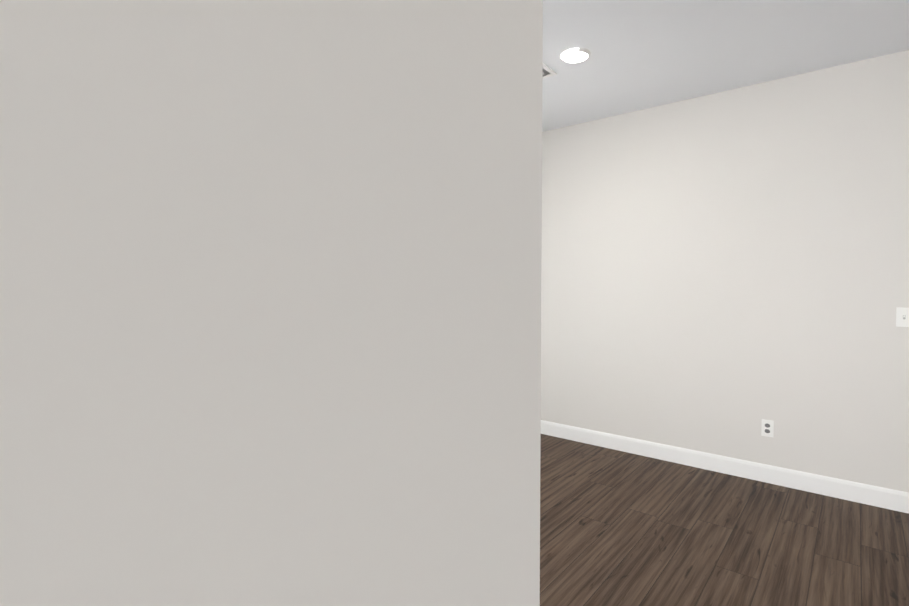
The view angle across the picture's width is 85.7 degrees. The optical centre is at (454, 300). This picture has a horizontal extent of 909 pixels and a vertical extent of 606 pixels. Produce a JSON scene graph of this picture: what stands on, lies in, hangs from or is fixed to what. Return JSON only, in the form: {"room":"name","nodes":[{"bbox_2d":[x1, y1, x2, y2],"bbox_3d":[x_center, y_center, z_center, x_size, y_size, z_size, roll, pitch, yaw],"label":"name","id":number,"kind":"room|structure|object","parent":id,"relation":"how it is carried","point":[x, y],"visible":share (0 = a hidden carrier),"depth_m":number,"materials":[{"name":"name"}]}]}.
{"room":"empty living room","nodes":[
{"label":"empty living room","id":0,"kind":"room"},
{"bbox_2d":[0,0,542,605],"bbox_3d":[-0.194,-0.015,0.087,0.120,2.740,0.626,1,2,39],"label":"wall","id":1,"kind":"structure","parent":0,"point":[270,302],"depth_m":0.16,"materials":[{"name":"paint"}]},
{"bbox_2d":[540,434,908,605],"bbox_3d":[0.911,1.392,0.869,7.170,0.120,5.788,1,2,39],"label":"floor","id":2,"kind":"structure","parent":0,"point":[619,528],"depth_m":2.62,"materials":[{"name":"brown wood"}]},
{"bbox_2d":[541,50,908,491],"bbox_3d":[2.759,-0.102,2.947,7.010,2.740,0.160,1,2,39],"label":"wall","id":3,"kind":"structure","parent":0,"point":[724,273],"depth_m":3.44,"materials":[{"name":"paint"}]},
{"bbox_2d":[541,420,908,513],"bbox_3d":[2.642,1.207,2.971,6.850,0.122,0.014,1,2,39],"label":"baseboard","id":4,"kind":"structure","parent":3,"relation":"attached to","point":[882,497],"depth_m":3.45,"materials":[{"name":"white wood"}]},
{"bbox_2d":[761,419,773,436],"bbox_3d":[2.152,0.880,3.368,0.070,0.115,0.009,1,2,39],"label":"electrical outlet","id":5,"kind":"object","parent":3,"relation":"attached to","point":[767,429],"visible":1,"depth_m":3.37,"materials":[{"name":"white plastic"}]},
{"bbox_2d":[896,307,908,326],"bbox_3d":[2.690,0.101,2.896,0.116,0.115,0.017,1,2,39],"label":"light switch","id":6,"kind":"object","parent":3,"relation":"attached to","point":[902,316],"visible":1,"depth_m":2.92,"materials":[{"name":"white plastic"}]},
{"bbox_2d":[542,0,908,131],"bbox_3d":[0.911,-1.466,0.781,7.170,0.120,5.788,1,2,39],"label":"ceiling","id":7,"kind":"structure","parent":0,"point":[645,54],"depth_m":2.81,"materials":[{"name":"paint"}]},
{"bbox_2d":[542,63,556,78],"bbox_3d":[0.507,-1.470,3.095,0.128,0.016,0.345,1,2,39],"label":"ceiling vent","id":8,"kind":"object","parent":7,"relation":"in","point":[548,71],"visible":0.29,"depth_m":3.17,"materials":[{"name":"white"}]},
{"bbox_2d":[561,48,590,62],"bbox_3d":[0.728,-1.465,2.943,0.176,0.016,0.176,1,2,39],"label":"recessed light","id":9,"kind":"object","parent":7,"relation":"in","point":[575,55],"visible":0.98,"depth_m":2.92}
]}

